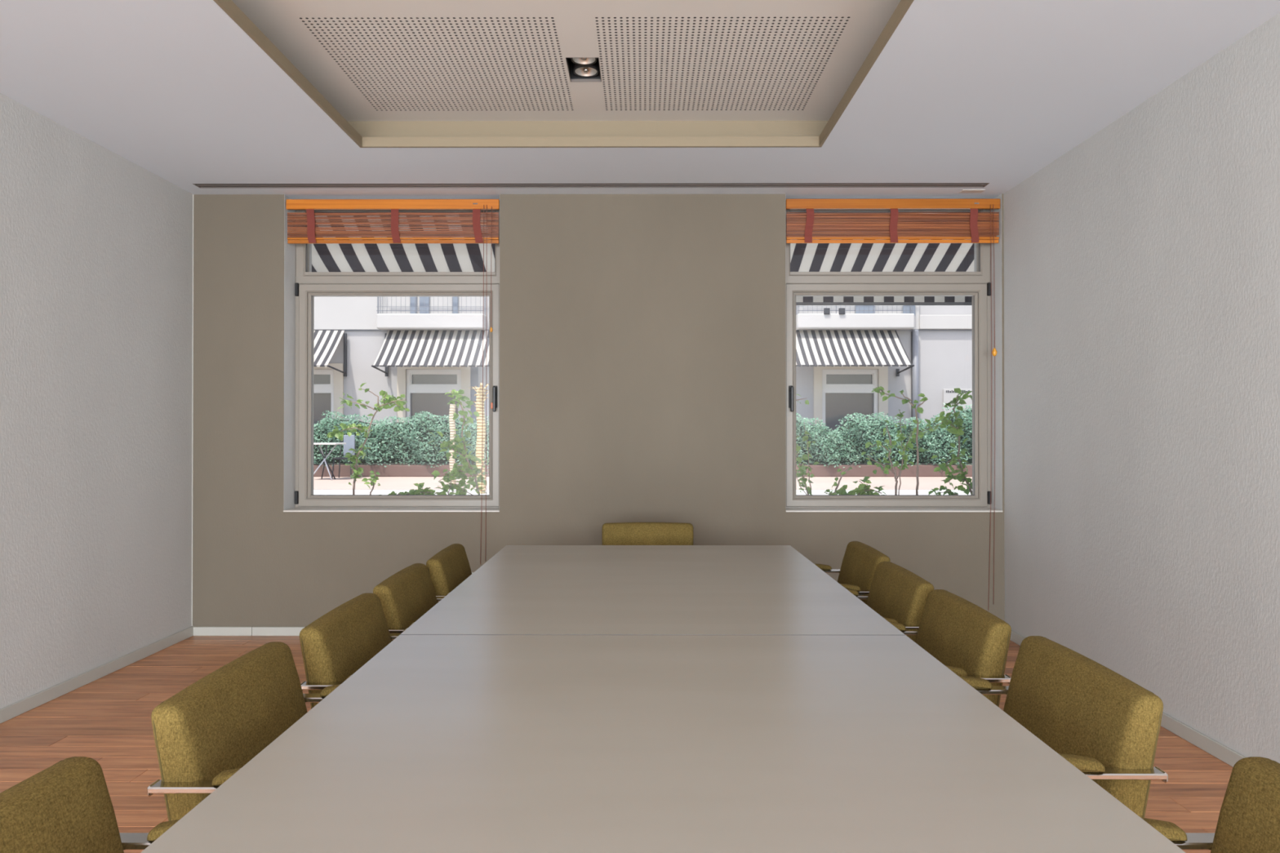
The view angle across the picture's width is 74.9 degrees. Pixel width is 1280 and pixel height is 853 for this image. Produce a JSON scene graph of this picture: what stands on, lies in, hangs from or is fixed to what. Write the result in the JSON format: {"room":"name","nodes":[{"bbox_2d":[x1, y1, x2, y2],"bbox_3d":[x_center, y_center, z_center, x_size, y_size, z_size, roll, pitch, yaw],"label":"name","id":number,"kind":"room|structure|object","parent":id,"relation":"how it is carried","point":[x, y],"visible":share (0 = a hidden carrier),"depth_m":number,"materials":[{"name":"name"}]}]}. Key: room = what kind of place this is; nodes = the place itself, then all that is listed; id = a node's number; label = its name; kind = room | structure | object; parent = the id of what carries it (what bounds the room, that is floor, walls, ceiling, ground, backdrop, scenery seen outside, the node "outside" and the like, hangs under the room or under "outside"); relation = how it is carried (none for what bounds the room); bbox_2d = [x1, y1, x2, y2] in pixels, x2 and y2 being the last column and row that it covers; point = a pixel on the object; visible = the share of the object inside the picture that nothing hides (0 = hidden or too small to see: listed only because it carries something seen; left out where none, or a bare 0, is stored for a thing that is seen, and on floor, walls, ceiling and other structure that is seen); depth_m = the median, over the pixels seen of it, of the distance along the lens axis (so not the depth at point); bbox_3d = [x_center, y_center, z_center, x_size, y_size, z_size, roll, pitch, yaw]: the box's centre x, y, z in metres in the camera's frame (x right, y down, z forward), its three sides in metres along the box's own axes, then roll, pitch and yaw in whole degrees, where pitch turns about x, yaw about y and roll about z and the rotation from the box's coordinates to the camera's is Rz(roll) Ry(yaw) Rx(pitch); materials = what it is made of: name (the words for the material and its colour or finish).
{"room":"conference room","nodes":[
{"label":"conference room","id":0,"kind":"room"},
{"bbox_2d":[0,93,192,708],"bbox_3d":[-2.968,-0.235,0.335,0.250,3.260,10.650,0,0,0],"label":"wall","id":1,"kind":"structure","parent":0,"point":[96,246],"depth_m":4.27,"materials":[{"name":"paint"}]},
{"bbox_2d":[0,626,194,724],"bbox_3d":[-2.837,1.263,0.237,0.013,0.062,10.070,0,0,0],"label":"baseboard","id":2,"kind":"structure","parent":1,"relation":"attached to","point":[9,712],"depth_m":4.27,"materials":[{"name":"grey paint"}]},
{"bbox_2d":[191,194,194,626],"bbox_3d":[-2.825,-0.105,5.277,0.005,2.728,0.005,0,0,0],"label":"trim","id":3,"kind":"structure","parent":1,"relation":"attached to","point":[193,194],"depth_m":5.28,"materials":[{"name":"grey paint"}]},
{"bbox_2d":[231,0,900,120],"bbox_3d":[-0.269,-1.677,1.752,2.678,0.012,5.555,0,0,0],"label":"ceiling","id":4,"kind":"structure","parent":0,"point":[277,20],"depth_m":3.50,"materials":[{"name":"beige paint"}]},
{"bbox_2d":[297,16,574,111],"bbox_3d":[-0.868,-1.686,3.889,1.050,0.050,1.000,0,0,0],"label":"perforated panel","id":5,"kind":"object","parent":4,"relation":"attached to","point":[395,63],"visible":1,"depth_m":3.79,"materials":[{"name":"beige paint"}]},
{"bbox_2d":[565,57,601,81],"bbox_3d":[-0.260,-1.732,3.890,0.150,0.144,0.262,0,0,0],"label":"recessed light","id":6,"kind":"object","parent":4,"relation":"in","point":[580,68],"visible":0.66,"depth_m":3.96,"materials":[{"name":"black plastic"}]},
{"bbox_2d":[593,16,852,111],"bbox_3d":[0.337,-1.686,3.885,1.050,0.050,1.000,0,0,0],"label":"perforated panel","id":7,"kind":"object","parent":4,"relation":"attached to","point":[646,63],"visible":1,"depth_m":3.79,"materials":[{"name":"beige paint"}]},
{"bbox_2d":[192,193,1004,626],"bbox_3d":[-0.266,-0.210,5.462,5.123,3.260,0.380,0,0,0],"label":"wall","id":8,"kind":"structure","parent":0,"point":[642,336],"depth_m":5.27,"materials":[{"name":"paint"}]},
{"bbox_2d":[193,626,304,635],"bbox_3d":[-0.266,1.291,5.258,5.097,0.056,0.013,0,0,0],"label":"baseboard","id":9,"kind":"structure","parent":8,"relation":"attached to","point":[197,631],"depth_m":5.26,"materials":[{"name":"grey paint"}]},
{"bbox_2d":[283,209,499,511],"bbox_3d":[-1.568,-0.464,5.484,1.364,2.008,0.426,0,0,0],"label":"window","id":10,"kind":"structure","parent":8,"relation":"in","point":[308,285],"depth_m":5.45,"materials":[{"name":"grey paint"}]},
{"bbox_2d":[285,199,499,564],"bbox_3d":[-1.568,-0.286,5.297,1.351,2.310,0.089,0,0,0],"label":"bamboo blind","id":11,"kind":"object","parent":10,"relation":"attached to","point":[476,219],"visible":1,"depth_m":5.30,"materials":[{"name":"orange wood"}]},
{"bbox_2d":[311,213,494,271],"bbox_3d":[-1.732,-1.241,5.955,2.640,0.434,0.586,0,0,0],"label":"awning","id":12,"kind":"object","parent":8,"relation":"attached to","point":[326,257],"visible":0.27,"depth_m":6.03,"materials":[{"name":"fabric"}]},
{"bbox_2d":[309,243,976,271],"bbox_3d":[0.017,-0.409,5.595,12.000,2.860,0.144,0,0,0],"label":"trim","id":13,"kind":"structure","parent":8,"relation":"attached to","point":[310,244],"depth_m":5.64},
{"bbox_2d":[284,194,1002,510],"bbox_3d":[0.016,-0.469,5.359,4.534,1.998,0.168,0,0,0],"label":"trim","id":14,"kind":"structure","parent":8,"relation":"attached to","point":[289,249],"depth_m":5.33,"materials":[{"name":"paint"}]},
{"bbox_2d":[790,239,973,305],"bbox_3d":[1.770,-1.402,6.355,2.640,0.759,1.406,0,0,0],"label":"awning","id":15,"kind":"object","parent":8,"relation":"attached to","point":[804,257],"visible":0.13,"depth_m":6.66,"materials":[{"name":"fabric"}]},
{"bbox_2d":[785,208,1002,511],"bbox_3d":[1.602,-0.464,5.474,1.364,2.008,0.426,0,0,0],"label":"window","id":16,"kind":"structure","parent":8,"relation":"in","point":[977,285],"depth_m":5.43,"materials":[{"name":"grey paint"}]},
{"bbox_2d":[785,198,999,610],"bbox_3d":[1.602,-0.141,5.283,1.353,2.600,0.096,0,0,0],"label":"bamboo blind","id":17,"kind":"object","parent":16,"relation":"attached to","point":[974,226],"visible":1,"depth_m":5.29,"materials":[{"name":"orange wood"}]},
{"bbox_2d":[0,635,1232,852],"bbox_3d":[-0.282,1.344,0.229,5.123,0.100,10.070,0,0,0],"label":"floor","id":18,"kind":"structure","parent":0,"point":[107,720],"depth_m":3.48,"materials":[{"name":"brown wood"}]},
{"bbox_2d":[0,756,179,852],"bbox_3d":[-0.632,0.903,1.067,0.542,0.790,0.548,0,0,0],"label":"armchair","id":19,"kind":"object","parent":18,"relation":"on","point":[66,806],"visible":0.6,"depth_m":1.22,"materials":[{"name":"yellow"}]},
{"bbox_2d":[146,641,340,821],"bbox_3d":[-0.633,0.907,1.778,0.542,0.790,0.548,0,0,0],"label":"armchair","id":20,"kind":"object","parent":18,"relation":"on","point":[206,732],"visible":0.41,"depth_m":1.65,"materials":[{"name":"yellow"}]},
{"bbox_2d":[299,592,406,709],"bbox_3d":[-0.606,0.910,2.382,0.542,0.790,0.548,0,0,0],"label":"armchair","id":21,"kind":"object","parent":18,"relation":"on","point":[335,646],"visible":0.23,"depth_m":2.26,"materials":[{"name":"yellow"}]},
{"bbox_2d":[373,563,450,640],"bbox_3d":[-0.604,0.913,2.969,0.542,0.790,0.548,0,0,0],"label":"armchair","id":22,"kind":"object","parent":18,"relation":"on","point":[407,594],"visible":0.25,"depth_m":2.86,"materials":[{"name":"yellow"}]},
{"bbox_2d":[426,543,473,602],"bbox_3d":[-0.577,0.915,3.529,0.542,0.790,0.548,0,0,-1],"label":"armchair","id":23,"kind":"object","parent":18,"relation":"on","point":[448,568],"visible":0.16,"depth_m":3.38,"materials":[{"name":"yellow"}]},
{"bbox_2d":[601,522,693,545],"bbox_3d":[0.041,0.919,4.336,0.548,0.790,0.542,0,0,0],"label":"armchair","id":24,"kind":"object","parent":18,"relation":"on","point":[614,533],"visible":0.11,"depth_m":4.53,"materials":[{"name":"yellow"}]},
{"bbox_2d":[400,545,905,635],"bbox_3d":[0.037,0.944,3.203,1.395,0.730,1.794,0,0,0],"label":"conference table","id":25,"kind":"object","parent":18,"relation":"on","point":[521,589],"visible":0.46,"depth_m":2.87,"materials":[{"name":"laminate"}]},
{"bbox_2d":[140,635,1185,852],"bbox_3d":[0.032,0.935,1.408,1.395,0.730,1.785,0,0,0],"label":"conference table","id":26,"kind":"object","parent":18,"relation":"on","point":[436,744],"visible":1,"depth_m":1.43,"materials":[{"name":"laminate"}]},
{"bbox_2d":[814,541,890,604],"bbox_3d":[0.744,0.916,3.613,0.542,0.790,0.548,0,0,0],"label":"armchair","id":27,"kind":"object","parent":18,"relation":"on","point":[860,561],"visible":0.24,"depth_m":3.56,"materials":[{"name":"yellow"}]},
{"bbox_2d":[846,561,933,642],"bbox_3d":[0.710,0.913,3.013,0.542,0.790,0.548,0,0,0],"label":"armchair","id":28,"kind":"object","parent":18,"relation":"on","point":[896,593],"visible":0.27,"depth_m":2.92,"materials":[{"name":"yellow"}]},
{"bbox_2d":[888,589,1011,707],"bbox_3d":[0.713,0.910,2.443,0.542,0.790,0.548,0,0,0],"label":"armchair","id":29,"kind":"object","parent":18,"relation":"on","point":[966,637],"visible":0.29,"depth_m":2.33,"materials":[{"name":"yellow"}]},
{"bbox_2d":[958,635,1168,817],"bbox_3d":[0.735,0.907,1.838,0.542,0.790,0.548,0,0,0],"label":"armchair","id":30,"kind":"object","parent":18,"relation":"on","point":[1104,723],"visible":0.39,"depth_m":1.72,"materials":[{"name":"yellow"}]},
{"bbox_2d":[1141,756,1279,852],"bbox_3d":[0.716,0.903,1.068,0.542,0.790,0.548,0,0,0],"label":"armchair","id":31,"kind":"object","parent":18,"relation":"on","point":[1249,819],"visible":0.61,"depth_m":1.26,"materials":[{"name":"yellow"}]},
{"bbox_2d":[0,0,1279,199],"bbox_3d":[-0.281,-1.503,0.433,5.123,0.020,10.450,0,0,0],"label":"ceiling","id":32,"kind":"structure","parent":0,"point":[994,92],"depth_m":3.81,"materials":[{"name":"white paint"}]},
{"bbox_2d":[213,0,914,147],"bbox_3d":[-0.269,-1.511,1.751,2.432,0.051,5.309,0,0,0],"label":"trim","id":33,"kind":"structure","parent":32,"relation":"attached to","point":[229,7],"depth_m":4.39,"materials":[{"name":"brown paint"}]},
{"bbox_2d":[346,120,828,137],"bbox_3d":[-0.269,-1.585,1.751,2.702,0.172,5.579,0,0,0],"label":"trim","id":34,"kind":"structure","parent":32,"relation":"attached to","point":[365,128],"depth_m":4.53,"materials":[{"name":"brown paint"}]},
{"bbox_2d":[192,182,989,187],"bbox_3d":[-0.299,-1.497,5.093,4.824,0.055,0.094,0,0,0],"label":"ceiling vent","id":35,"kind":"object","parent":32,"relation":"in","point":[689,184],"visible":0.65,"depth_m":5.09,"materials":[{"name":"grey metal"}]},
{"bbox_2d":[959,189,985,192],"bbox_3d":[2.071,-1.467,5.206,0.140,0.004,0.060,0,0,0],"label":"cover plate","id":36,"kind":"object","parent":32,"relation":"attached to","point":[962,190],"visible":1,"depth_m":5.20,"materials":[{"name":"grey paint"}]},
{"bbox_2d":[313,489,970,494],"bbox_3d":[0.030,1.242,9.844,32.000,0.400,8.400,0,0,0],"label":"ground","id":37,"kind":"structure","parent":0,"point":[315,491],"depth_m":13.56,"materials":[{"name":"grey concrete"}]},
{"bbox_2d":[326,382,409,494],"bbox_3d":[-2.239,0.333,6.945,0.661,1.389,0.298,0,0,0],"label":"leafy shrub","id":38,"kind":"object","parent":37,"relation":"on","point":[389,400],"visible":0.99,"depth_m":6.92,"materials":[{"name":"green plant"}]},
{"bbox_2d":[361,470,380,494],"bbox_3d":[-2.305,0.702,7.198,0.146,0.654,0.156,0,0,-35],"label":"leafy shrub","id":39,"kind":"object","parent":37,"relation":"on","point":[373,477],"visible":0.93,"depth_m":7.20,"materials":[{"name":"green plant"}]},
{"bbox_2d":[388,482,446,494],"bbox_3d":[-1.698,0.722,6.270,0.524,0.605,0.187,0,0,0],"label":"leafy shrub","id":40,"kind":"object","parent":37,"relation":"on","point":[420,491],"visible":0.44,"depth_m":6.25,"materials":[{"name":"green plant"}]},
{"bbox_2d":[428,389,488,494],"bbox_3d":[-1.427,0.365,6.617,0.490,1.322,0.329,0,0,-5],"label":"leafy shrub","id":41,"kind":"object","parent":37,"relation":"on","point":[454,474],"visible":0.86,"depth_m":6.59,"materials":[{"name":"green plant"}]},
{"bbox_2d":[468,382,488,493],"bbox_3d":[-2.477,0.191,13.250,0.394,1.747,0.484,0,0,-38],"label":"trunk","id":42,"kind":"object","parent":37,"relation":"on","point":[481,428],"visible":0.76,"depth_m":13.15,"materials":[{"name":"beige plant"}]},
{"bbox_2d":[795,394,819,494],"bbox_3d":[1.336,0.380,6.789,0.251,1.295,0.215,0,0,0],"label":"leafy shrub","id":43,"kind":"object","parent":37,"relation":"on","point":[802,468],"visible":0.7,"depth_m":6.78,"materials":[{"name":"green plant"}]},
{"bbox_2d":[822,462,854,494],"bbox_3d":[1.661,0.662,6.980,0.254,0.733,0.120,0,0,18],"label":"leafy shrub","id":44,"kind":"object","parent":37,"relation":"on","point":[836,479],"visible":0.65,"depth_m":6.97,"materials":[{"name":"green plant"}]},
{"bbox_2d":[828,475,886,494],"bbox_3d":[1.645,0.700,6.322,0.433,0.650,0.229,0,0,0],"label":"leafy shrub","id":45,"kind":"object","parent":37,"relation":"on","point":[862,489],"visible":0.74,"depth_m":6.29,"materials":[{"name":"green plant"}]},
{"bbox_2d":[861,409,933,494],"bbox_3d":[2.165,0.442,6.879,0.628,1.173,0.313,0,0,-11],"label":"leafy shrub","id":46,"kind":"object","parent":37,"relation":"on","point":[908,445],"visible":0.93,"depth_m":6.87,"materials":[{"name":"green plant"}]},
{"bbox_2d":[871,386,929,494],"bbox_3d":[2.076,0.351,6.745,0.477,1.354,0.208,0,0,-9],"label":"leafy shrub","id":47,"kind":"object","parent":37,"relation":"on","point":[919,410],"visible":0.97,"depth_m":6.72,"materials":[{"name":"green plant"}]},
{"bbox_2d":[924,387,972,494],"bbox_3d":[2.442,0.365,6.492,0.452,1.322,0.284,0,0,0],"label":"leafy shrub","id":48,"kind":"object","parent":37,"relation":"on","point":[957,430],"visible":0.87,"depth_m":6.48,"materials":[{"name":"green plant"}]},
{"bbox_2d":[1004,13,1279,763],"bbox_3d":[2.405,-0.235,0.319,0.250,3.260,10.650,0,0,0],"label":"wall","id":49,"kind":"structure","parent":0,"point":[1142,262],"depth_m":3.67,"materials":[{"name":"paint"}]},
{"bbox_2d":[1009,630,1246,767],"bbox_3d":[2.273,1.263,0.222,0.013,0.062,10.070,0,0,0],"label":"baseboard","id":50,"kind":"structure","parent":49,"relation":"attached to","point":[1228,756],"depth_m":3.41,"materials":[{"name":"grey paint"}]},
{"label":"outside","id":51,"kind":"structure","parent":0,"visible":0},
{"bbox_2d":[313,476,972,489],"bbox_3d":[0.055,1.283,18.079,32.000,0.400,7.830,0,0,0],"label":"ground","id":52,"kind":"structure","parent":51,"point":[341,482],"depth_m":16.15,"materials":[{"name":"beige concrete"}]},
{"bbox_2d":[313,442,346,479],"bbox_3d":[-6.409,0.708,16.916,0.710,0.752,0.600,0,0,0],"label":"garden table","id":53,"kind":"object","parent":52,"relation":"on","point":[324,460],"visible":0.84,"depth_m":16.88,"materials":[{"name":"white metal"}]},
{"bbox_2d":[331,435,358,479],"bbox_3d":[-6.155,0.630,17.436,0.421,0.902,0.424,0,0,0],"label":"garden chair","id":54,"kind":"object","parent":52,"relation":"on","point":[350,441],"visible":0.66,"depth_m":17.61,"materials":[{"name":"grey metal"}]},
{"bbox_2d":[313,463,449,476],"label":"planter","id":55,"kind":"object","parent":52,"relation":"on","point":[423,470],"depth_m":17.96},
{"bbox_2d":[448,404,456,484],"bbox_3d":[-3.479,0.331,15.509,0.133,1.489,0.131,0,0,40],"label":"trunk","id":56,"kind":"object","parent":52,"relation":"on","point":[452,407],"visible":0.55,"depth_m":15.46,"materials":[{"name":"beige plant"}]},
{"bbox_2d":[313,296,972,464],"bbox_3d":[0.061,-1.357,20.027,32.000,5.100,0.960,0,0,0],"label":"building","id":57,"kind":"structure","parent":52,"relation":"on","point":[936,340],"depth_m":19.98,"materials":[{"name":"grey paint"}]},
{"bbox_2d":[314,330,346,376],"bbox_3d":[-8.136,-1.748,19.425,2.252,1.104,1.118,0,0,0],"label":"awning","id":58,"kind":"object","parent":57,"relation":"attached to","point":[326,342],"visible":0.2,"depth_m":19.62,"materials":[{"name":"fabric"}]},
{"bbox_2d":[410,296,417,313],"bbox_3d":[-5.413,-3.197,19.950,0.152,1.121,0.035,0,0,0],"label":"shutter","id":59,"kind":"object","parent":57,"relation":"hanging from","point":[412,298],"depth_m":19.93,"materials":[{"name":"grey"}]},
{"bbox_2d":[419,296,428,313],"bbox_3d":[-5.146,-3.197,19.950,0.229,1.121,0.035,0,0,0],"label":"shutter","id":60,"kind":"object","parent":57,"relation":"hanging from","point":[424,300],"depth_m":19.93,"materials":[{"name":"grey"}]},
{"bbox_2d":[371,330,488,376],"bbox_3d":[-4.715,-1.748,19.415,2.751,1.104,1.118,0,0,0],"label":"awning","id":61,"kind":"object","parent":57,"relation":"attached to","point":[401,348],"visible":0.94,"depth_m":19.41,"materials":[{"name":"fabric"}]},
{"bbox_2d":[453,296,457,313],"bbox_3d":[-4.415,-3.197,19.947,0.137,1.121,0.035,0,0,0],"label":"shutter","id":62,"kind":"object","parent":57,"relation":"hanging from","point":[455,298],"depth_m":19.93,"materials":[{"name":"grey"}]},
{"bbox_2d":[795,330,914,376],"bbox_3d":[4.711,-1.749,19.336,2.935,1.104,1.218,0,0,0],"label":"awning","id":63,"kind":"object","parent":57,"relation":"attached to","point":[813,348],"visible":0.9,"depth_m":19.32,"materials":[{"name":"fabric"}]},
{"bbox_2d":[855,305,875,313],"bbox_3d":[5.368,-3.197,19.917,0.458,1.121,0.035,0,0,0],"label":"window","id":64,"kind":"structure","parent":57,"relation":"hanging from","point":[856,308],"depth_m":19.90,"materials":[{"name":"grey"}]},
{"bbox_2d":[902,305,915,315],"bbox_3d":[6.412,-3.197,19.914,0.290,1.121,0.035,0,0,0],"label":"window","id":65,"kind":"structure","parent":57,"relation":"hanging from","point":[904,308],"depth_m":19.89,"materials":[{"name":"grey"}]},
{"bbox_2d":[942,388,972,416],"bbox_3d":[7.633,-0.559,19.943,0.780,0.676,0.034,0,0,0],"label":"sign panel","id":66,"kind":"object","parent":57,"relation":"attached to","point":[948,394],"visible":0.47,"depth_m":19.93,"materials":[{"name":"grey metal"}]},
{"bbox_2d":[795,464,947,476],"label":"planter","id":67,"kind":"object","parent":52,"relation":"on","point":[820,470],"depth_m":17.93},
{"bbox_2d":[313,403,972,468],"bbox_3d":[0.055,0.186,18.247,18.649,1.435,0.983,0,0,0],"label":"hedge","id":68,"kind":"object","parent":67,"relation":"in","point":[404,442],"visible":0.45,"depth_m":18.12,"materials":[{"name":"green plant"}]},
{"bbox_2d":[946,464,972,476],"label":"planter","id":69,"kind":"object","parent":52,"relation":"on","point":[969,467],"depth_m":17.92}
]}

